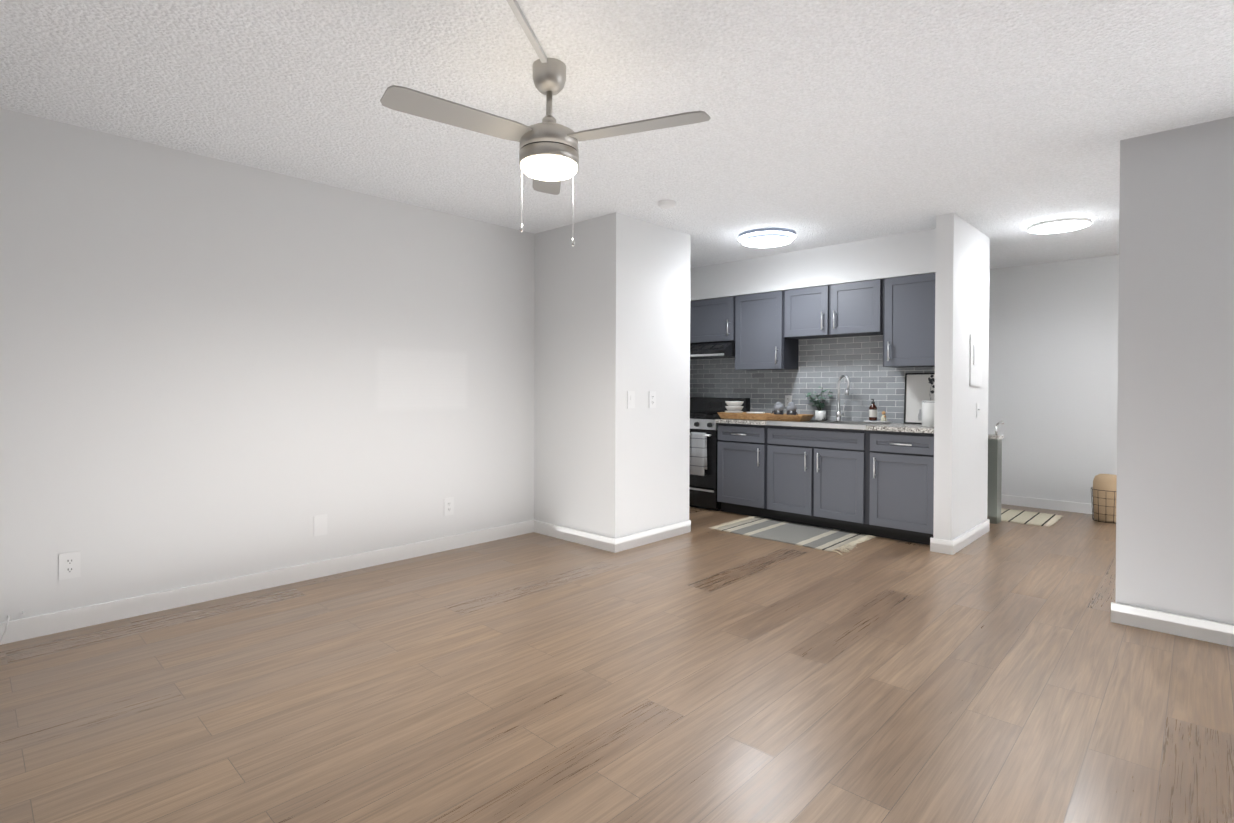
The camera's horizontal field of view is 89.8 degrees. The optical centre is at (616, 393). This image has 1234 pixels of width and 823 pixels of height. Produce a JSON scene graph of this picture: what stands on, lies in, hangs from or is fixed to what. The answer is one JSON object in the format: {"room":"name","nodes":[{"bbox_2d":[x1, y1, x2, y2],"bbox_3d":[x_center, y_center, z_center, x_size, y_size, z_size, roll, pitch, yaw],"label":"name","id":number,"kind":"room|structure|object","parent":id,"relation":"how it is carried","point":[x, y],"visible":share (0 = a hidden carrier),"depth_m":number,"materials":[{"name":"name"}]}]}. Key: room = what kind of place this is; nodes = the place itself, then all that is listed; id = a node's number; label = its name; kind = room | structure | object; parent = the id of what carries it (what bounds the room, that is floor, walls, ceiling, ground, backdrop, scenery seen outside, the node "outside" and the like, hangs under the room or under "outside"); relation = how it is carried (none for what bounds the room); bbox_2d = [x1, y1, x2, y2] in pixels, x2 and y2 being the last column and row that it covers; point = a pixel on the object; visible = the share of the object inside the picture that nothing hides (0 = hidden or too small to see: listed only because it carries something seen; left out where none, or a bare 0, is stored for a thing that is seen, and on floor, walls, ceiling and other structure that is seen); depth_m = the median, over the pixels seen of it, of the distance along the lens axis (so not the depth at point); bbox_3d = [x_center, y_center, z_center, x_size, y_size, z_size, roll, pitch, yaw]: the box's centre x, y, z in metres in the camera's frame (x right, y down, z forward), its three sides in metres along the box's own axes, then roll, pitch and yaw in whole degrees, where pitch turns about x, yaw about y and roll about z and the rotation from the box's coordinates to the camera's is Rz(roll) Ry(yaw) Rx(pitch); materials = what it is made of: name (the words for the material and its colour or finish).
{"room":"empty living room","nodes":[
{"label":"empty living room","id":0,"kind":"room"},
{"bbox_2d":[0,108,534,622],"bbox_3d":[-2.807,-0.079,2.993,0.120,2.475,6.050,1,1,43],"label":"wall","id":1,"kind":"structure","parent":0,"point":[214,370],"depth_m":3.54,"materials":[{"name":"white paint"}]},
{"bbox_2d":[0,612,24,641],"bbox_3d":[-2.812,1.090,2.867,0.065,0.120,0.107,1,1,43],"label":"cable","id":2,"kind":"object","parent":1,"relation":"attached to","point":[23,613],"visible":0.96,"depth_m":2.84,"materials":[{"name":"white plastic"}]},
{"bbox_2d":[59,551,80,579],"bbox_3d":[-2.685,0.844,3.040,0.007,0.128,0.080,1,1,43],"label":"electrical outlet","id":3,"kind":"object","parent":1,"relation":"attached to","point":[69,565],"visible":1,"depth_m":3.04,"materials":[{"name":"white plastic"}]},
{"bbox_2d":[0,520,531,644],"bbox_3d":[-2.751,1.110,2.966,0.017,0.098,6.020,1,1,43],"label":"baseboard","id":4,"kind":"structure","parent":1,"relation":"attached to","point":[115,610],"depth_m":3.53,"materials":[{"name":"white wood"}]},
{"bbox_2d":[314,514,326,535],"bbox_3d":[-1.868,0.830,3.906,0.005,0.128,0.080,1,1,43],"label":"electrical outlet","id":5,"kind":"object","parent":1,"relation":"attached to","point":[320,524],"visible":1,"depth_m":3.90,"materials":[{"name":"white plastic"}]},
{"bbox_2d":[444,497,453,515],"bbox_3d":[-1.239,0.834,4.570,0.007,0.128,0.080,1,1,43],"label":"electrical outlet","id":6,"kind":"object","parent":1,"relation":"attached to","point":[448,506],"visible":1,"depth_m":4.57,"materials":[{"name":"white plastic"}]},
{"bbox_2d":[0,504,1233,822],"bbox_3d":[0.752,1.226,2.539,8.100,0.100,10.870,1,1,43],"label":"floor","id":7,"kind":"structure","parent":0,"point":[1000,672],"depth_m":2.41,"materials":[{"name":"brown wood"}]},
{"bbox_2d":[534,212,690,537],"bbox_3d":[-0.097,-0.086,5.214,1.090,2.475,0.900,1,1,43],"label":"wall block","id":8,"kind":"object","parent":7,"relation":"on","point":[612,309],"visible":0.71,"depth_m":4.80,"materials":[{"name":"white paint"}]},
{"bbox_2d":[532,520,619,552],"bbox_3d":[-0.342,1.105,4.819,0.917,0.098,0.017,1,1,43],"label":"baseboard","id":9,"kind":"structure","parent":8,"relation":"attached to","point":[568,534],"depth_m":4.79,"materials":[{"name":"white wood"}]},
{"bbox_2d":[627,391,634,407],"bbox_3d":[0.107,0.047,4.630,0.010,0.128,0.080,1,1,43],"label":"light switch","id":10,"kind":"object","parent":8,"relation":"attached to","point":[630,399],"visible":1,"depth_m":4.62,"materials":[{"name":"white plastic"}]},
{"bbox_2d":[649,391,655,407],"bbox_3d":[0.276,0.048,4.810,0.007,0.128,0.080,1,1,43],"label":"electrical outlet","id":11,"kind":"object","parent":8,"relation":"attached to","point":[652,399],"visible":1,"depth_m":4.81,"materials":[{"name":"white plastic"}]},
{"bbox_2d":[616,520,690,551],"bbox_3d":[0.304,1.107,4.847,0.017,0.098,0.890,1,1,43],"label":"baseboard","id":12,"kind":"structure","parent":7,"relation":"on","point":[623,543],"depth_m":4.80,"materials":[{"name":"white wood"}]},
{"bbox_2d":[689,397,749,510],"bbox_3d":[0.874,0.595,6.458,0.759,1.100,0.683,1,1,43],"label":"stove","id":13,"kind":"object","parent":7,"relation":"on","point":[704,415],"visible":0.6,"depth_m":6.11,"materials":[{"name":"black metal"}]},
{"bbox_2d":[690,432,706,475],"bbox_3d":[0.801,0.593,6.093,0.178,0.420,0.054,1,1,43],"label":"towel","id":14,"kind":"object","parent":13,"relation":"hanging from","point":[698,440],"depth_m":6.07,"materials":[{"name":"white fabric"}]},
{"bbox_2d":[717,423,768,517],"bbox_3d":[1.373,0.719,6.036,0.541,0.864,0.610,1,1,43],"label":"base cabinet","id":15,"kind":"object","parent":7,"relation":"on","point":[743,449],"depth_m":5.81,"materials":[{"name":"grey wood"}]},
{"bbox_2d":[709,516,875,554],"bbox_3d":[1.439,1.141,5.132,1.199,0.032,0.750,1,1,43],"label":"kitchen rug","id":16,"kind":"object","parent":7,"relation":"on","point":[820,538],"visible":0.96,"depth_m":5.09,"materials":[{"name":"grey fabric"}]},
{"bbox_2d":[769,425,868,534],"bbox_3d":[1.895,0.724,5.543,0.930,0.864,0.610,1,1,43],"label":"base cabinet","id":17,"kind":"object","parent":7,"relation":"on","point":[819,477],"depth_m":5.28,"materials":[{"name":"grey wood"}]},
{"bbox_2d":[869,430,933,544],"bbox_3d":[2.416,0.730,5.052,0.537,0.864,0.610,1,1,43],"label":"base cabinet","id":18,"kind":"object","parent":7,"relation":"on","point":[875,483],"depth_m":4.83,"materials":[{"name":"grey wood"}]},
{"bbox_2d":[716,419,933,432],"bbox_3d":[1.887,0.274,5.534,1.973,0.034,0.632,1,1,43],"label":"countertop","id":19,"kind":"structure","parent":18,"relation":"on","point":[903,427],"depth_m":5.05,"materials":[{"name":"stone"}]},
{"bbox_2d":[717,412,813,421],"bbox_3d":[1.379,0.216,5.816,0.895,0.058,0.230,1,1,43],"label":"tray","id":20,"kind":"object","parent":19,"relation":"on","point":[783,417],"visible":0.9,"depth_m":5.68,"materials":[{"name":"brown wood"}]},
{"bbox_2d":[725,401,743,412],"bbox_3d":[1.143,0.154,6.040,0.186,0.152,0.183,1,1,43],"label":"bowls","id":21,"kind":"object","parent":20,"relation":"on","point":[734,407],"visible":0.79,"depth_m":5.97,"materials":[{"name":"white ceramic"}]},
{"bbox_2d":[746,412,764,413],"bbox_3d":[1.315,0.204,5.876,0.176,0.055,0.176,1,1,43],"label":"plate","id":22,"kind":"object","parent":20,"relation":"on","point":[756,412],"visible":0.33,"depth_m":5.80,"materials":[{"name":"white ceramic"}]},
{"bbox_2d":[771,402,783,414],"bbox_3d":[1.482,0.155,5.715,0.112,0.157,0.090,1,1,43],"label":"mug","id":23,"kind":"object","parent":20,"relation":"on","point":[778,407],"visible":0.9,"depth_m":5.68,"materials":[{"name":"grey ceramic"}]},
{"bbox_2d":[786,402,797,414],"bbox_3d":[1.591,0.156,5.617,0.116,0.157,0.087,1,1,43],"label":"mug","id":24,"kind":"object","parent":20,"relation":"on","point":[791,408],"visible":0.85,"depth_m":5.59,"materials":[{"name":"grey ceramic"}]},
{"bbox_2d":[806,387,832,419],"bbox_3d":[1.927,0.093,5.881,0.278,0.319,0.293,1,1,43],"label":"plant","id":25,"kind":"object","parent":19,"relation":"on","point":[820,414],"visible":0.9,"depth_m":5.83,"materials":[{"name":"green plant"}]},
{"bbox_2d":[766,418,887,429],"bbox_3d":[1.857,0.325,5.482,0.894,0.197,0.530,1,1,43],"label":"sink","id":26,"kind":"object","parent":19,"relation":"in","point":[824,423],"visible":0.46,"depth_m":5.36,"materials":[{"name":"silver metal"}]},
{"bbox_2d":[835,375,849,420],"bbox_3d":[2.051,0.040,5.610,0.157,0.418,0.127,1,1,43],"label":"faucet","id":27,"kind":"object","parent":19,"relation":"on","point":[839,415],"visible":1,"depth_m":5.64,"materials":[{"name":"silver metal"}]},
{"bbox_2d":[863,420,890,422],"bbox_3d":[2.266,0.245,5.397,0.224,0.014,0.224,1,1,43],"label":"marble tray","id":28,"kind":"object","parent":19,"relation":"on","point":[870,421],"visible":0.94,"depth_m":5.31,"materials":[{"name":"white stone"}]},
{"bbox_2d":[869,399,876,420],"bbox_3d":[2.248,0.142,5.438,0.069,0.190,0.069,1,1,43],"label":"soap bottle","id":29,"kind":"object","parent":28,"relation":"on","point":[873,412],"visible":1,"depth_m":5.41,"materials":[{"name":"brown glass"}]},
{"bbox_2d":[881,411,886,420],"bbox_3d":[2.304,0.196,5.352,0.048,0.084,0.048,1,1,43],"label":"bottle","id":30,"kind":"object","parent":28,"relation":"on","point":[883,417],"visible":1,"depth_m":5.34,"materials":[{"name":"beige"}]},
{"bbox_2d":[904,373,934,423],"bbox_3d":[2.600,0.044,5.256,0.305,0.435,0.048,1,1,43],"label":"framed artwork","id":31,"kind":"object","parent":19,"relation":"on","point":[919,388],"visible":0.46,"depth_m":5.29,"materials":[{"name":"black"}]},
{"bbox_2d":[922,401,933,426],"bbox_3d":[2.494,0.160,4.913,0.141,0.205,0.141,1,1,43],"label":"canister","id":32,"kind":"object","parent":19,"relation":"on","point":[927,413],"visible":0.67,"depth_m":4.87,"materials":[{"name":"white ceramic"}]},
{"bbox_2d":[987,420,1003,523],"bbox_3d":[3.201,0.699,5.785,0.714,0.920,0.178,1,1,43],"label":"base cabinet","id":33,"kind":"object","parent":7,"relation":"on","point":[994,478],"visible":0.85,"depth_m":5.54,"materials":[{"name":"grey"}]},
{"bbox_2d":[1001,508,1062,526],"bbox_3d":[3.803,1.157,5.819,0.561,0.008,0.681,1,1,43],"label":"rug","id":34,"kind":"object","parent":7,"relation":"on","point":[1029,517],"visible":0.96,"depth_m":5.77,"materials":[{"name":"beige fabric"}]},
{"bbox_2d":[1091,474,1116,522],"bbox_3d":[4.477,0.950,5.657,0.246,0.429,0.246,1,1,43],"label":"basket","id":35,"kind":"object","parent":7,"relation":"on","point":[1104,492],"visible":0.71,"depth_m":5.59,"materials":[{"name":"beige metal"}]},
{"bbox_2d":[0,0,1233,268],"bbox_3d":[0.762,-1.349,2.519,8.100,0.100,10.870,1,1,43],"label":"ceiling","id":36,"kind":"structure","parent":0,"point":[1000,124],"depth_m":2.73,"materials":[{"name":"white paint"}]},
{"bbox_2d":[506,0,546,62],"bbox_3d":[-0.553,-1.281,0.860,0.022,0.020,3.132,0,0,10],"label":"cable","id":37,"kind":"object","parent":36,"relation":"attached to","point":[525,26],"visible":1,"depth_m":2.19,"materials":[{"name":"grey"}]},
{"bbox_2d":[380,58,709,245],"bbox_3d":[-0.307,-0.943,2.369,1.146,0.716,1.088,1,1,43],"label":"ceiling fan","id":38,"kind":"object","parent":36,"relation":"hanging from","point":[548,156],"visible":1,"depth_m":2.36,"materials":[{"name":"silver metal"}]},
{"bbox_2d":[658,200,675,208],"bbox_3d":[0.341,-1.297,4.258,0.124,0.034,0.124,1,1,43],"label":"smoke detector","id":39,"kind":"object","parent":36,"relation":"attached to","point":[665,204],"visible":1,"depth_m":4.22,"materials":[{"name":"white plastic"}]},
{"bbox_2d":[738,227,795,247],"bbox_3d":[1.242,-1.278,5.140,0.470,0.078,0.470,1,1,43],"label":"kitchen ceiling light","id":40,"kind":"object","parent":36,"relation":"attached to","point":[767,237],"visible":1,"depth_m":5.01,"materials":[{"name":"white plastic"}]},
{"bbox_2d":[1027,215,1091,233],"bbox_3d":[3.369,-1.283,4.727,0.400,0.046,0.400,1,1,43],"label":"light","id":41,"kind":"object","parent":36,"relation":"attached to","point":[1060,224],"visible":1,"depth_m":4.65,"materials":[{"name":"white plastic"}]},
{"bbox_2d":[690,229,935,300],"bbox_3d":[1.722,-1.150,5.912,2.760,0.345,0.320,1,1,43],"label":"soffit","id":42,"kind":"structure","parent":0,"point":[905,254],"depth_m":5.58,"materials":[{"name":"white paint"}]},
{"bbox_2d":[933,213,989,540],"bbox_3d":[2.744,-0.073,4.910,0.120,2.475,1.040,1,1,43],"label":"wall","id":43,"kind":"structure","parent":0,"point":[960,427],"depth_m":4.62,"materials":[{"name":"white paint"}]},
{"bbox_2d":[944,519,989,554],"bbox_3d":[2.777,1.116,4.873,0.037,0.098,1.057,1,1,43],"label":"baseboard","id":44,"kind":"structure","parent":43,"relation":"attached to","point":[951,547],"depth_m":4.73,"materials":[{"name":"white wood"}]},
{"bbox_2d":[969,334,981,385],"bbox_3d":[2.861,-0.260,4.929,0.018,0.400,0.340,1,1,43],"label":"breaker panel","id":45,"kind":"object","parent":43,"relation":"attached to","point":[975,372],"visible":1,"depth_m":4.90,"materials":[{"name":"white metal"}]},
{"bbox_2d":[976,403,979,416],"bbox_3d":[2.911,0.135,4.987,0.017,0.115,0.070,1,1,43],"label":"toggle","id":46,"kind":"object","parent":43,"relation":"attached to","point":[977,409],"visible":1,"depth_m":4.97,"materials":[{"name":"white plastic"}]},
{"bbox_2d":[988,254,1118,503],"bbox_3d":[5.015,-0.070,5.654,5.600,2.475,0.120,1,1,43],"label":"wall","id":47,"kind":"structure","parent":0,"point":[1053,370],"depth_m":6.18,"materials":[{"name":"white paint"}]},
{"bbox_2d":[1001,494,1092,513],"bbox_3d":[5.262,1.122,5.332,4.780,0.098,0.017,1,1,43],"label":"baseboard","id":48,"kind":"structure","parent":47,"relation":"attached to","point":[1086,508],"depth_m":6.21,"materials":[{"name":"white wood"}]},
{"bbox_2d":[1115,116,1233,624],"bbox_3d":[3.662,-0.048,2.241,2.880,2.475,0.120,1,1,43],"label":"wall","id":49,"kind":"structure","parent":0,"point":[1175,490],"depth_m":3.03,"materials":[{"name":"white paint"}]},
{"bbox_2d":[1111,602,1233,646],"bbox_3d":[3.594,1.140,2.217,2.867,0.098,0.017,1,1,43],"label":"baseboard","id":50,"kind":"structure","parent":49,"relation":"attached to","point":[1175,624],"depth_m":3.03,"materials":[{"name":"white wood"}]},
{"bbox_3d":[1.869,-0.085,6.080,2.760,2.475,0.120,1,1,43],"label":"wall","id":51,"kind":"structure","parent":0,"visible":0},
{"bbox_2d":[690,296,733,342],"bbox_3d":[1.000,-0.759,6.589,0.767,0.449,0.310,1,1,43],"label":"upper cabinet","id":52,"kind":"object","parent":51,"relation":"attached to","point":[711,320],"depth_m":6.40,"materials":[{"name":"grey wood"}]},
{"bbox_2d":[690,341,734,359],"bbox_3d":[0.946,-0.455,6.521,0.746,0.155,0.484,1,1,43],"label":"range hood","id":53,"kind":"object","parent":52,"relation":"attached to","point":[715,350],"visible":0.6,"depth_m":6.27,"materials":[{"name":"black metal"}]},
{"bbox_2d":[734,291,798,370],"bbox_3d":[1.476,-0.607,6.140,0.539,0.743,0.310,1,1,43],"label":"upper cabinet","id":54,"kind":"object","parent":51,"relation":"attached to","point":[766,331],"depth_m":6.02,"materials":[{"name":"grey wood"}]},
{"bbox_2d":[690,335,934,422],"bbox_3d":[1.825,-0.148,6.033,2.760,0.799,0.008,1,1,43],"label":"backsplash","id":55,"kind":"structure","parent":51,"relation":"attached to","point":[825,363],"depth_m":5.89,"materials":[{"name":"tile"}]},
{"bbox_2d":[785,395,791,406],"bbox_3d":[1.699,0.076,6.142,0.070,0.115,0.007,1,1,43],"label":"outlet","id":56,"kind":"object","parent":55,"relation":"attached to","point":[788,398],"visible":0.83,"depth_m":6.14,"materials":[{"name":"white plastic"}]},
{"bbox_2d":[782,279,881,340],"bbox_3d":[2.006,-0.748,5.639,0.913,0.449,0.310,1,1,43],"label":"upper cabinet","id":57,"kind":"object","parent":51,"relation":"attached to","point":[851,309],"depth_m":5.52,"materials":[{"name":"grey wood"}]},
{"bbox_2d":[878,273,934,367],"bbox_3d":[2.528,-0.595,5.146,0.523,0.743,0.310,1,1,43],"label":"upper cabinet","id":58,"kind":"object","parent":51,"relation":"attached to","point":[908,302],"depth_m":5.07,"materials":[{"name":"grey wood"}]}
]}

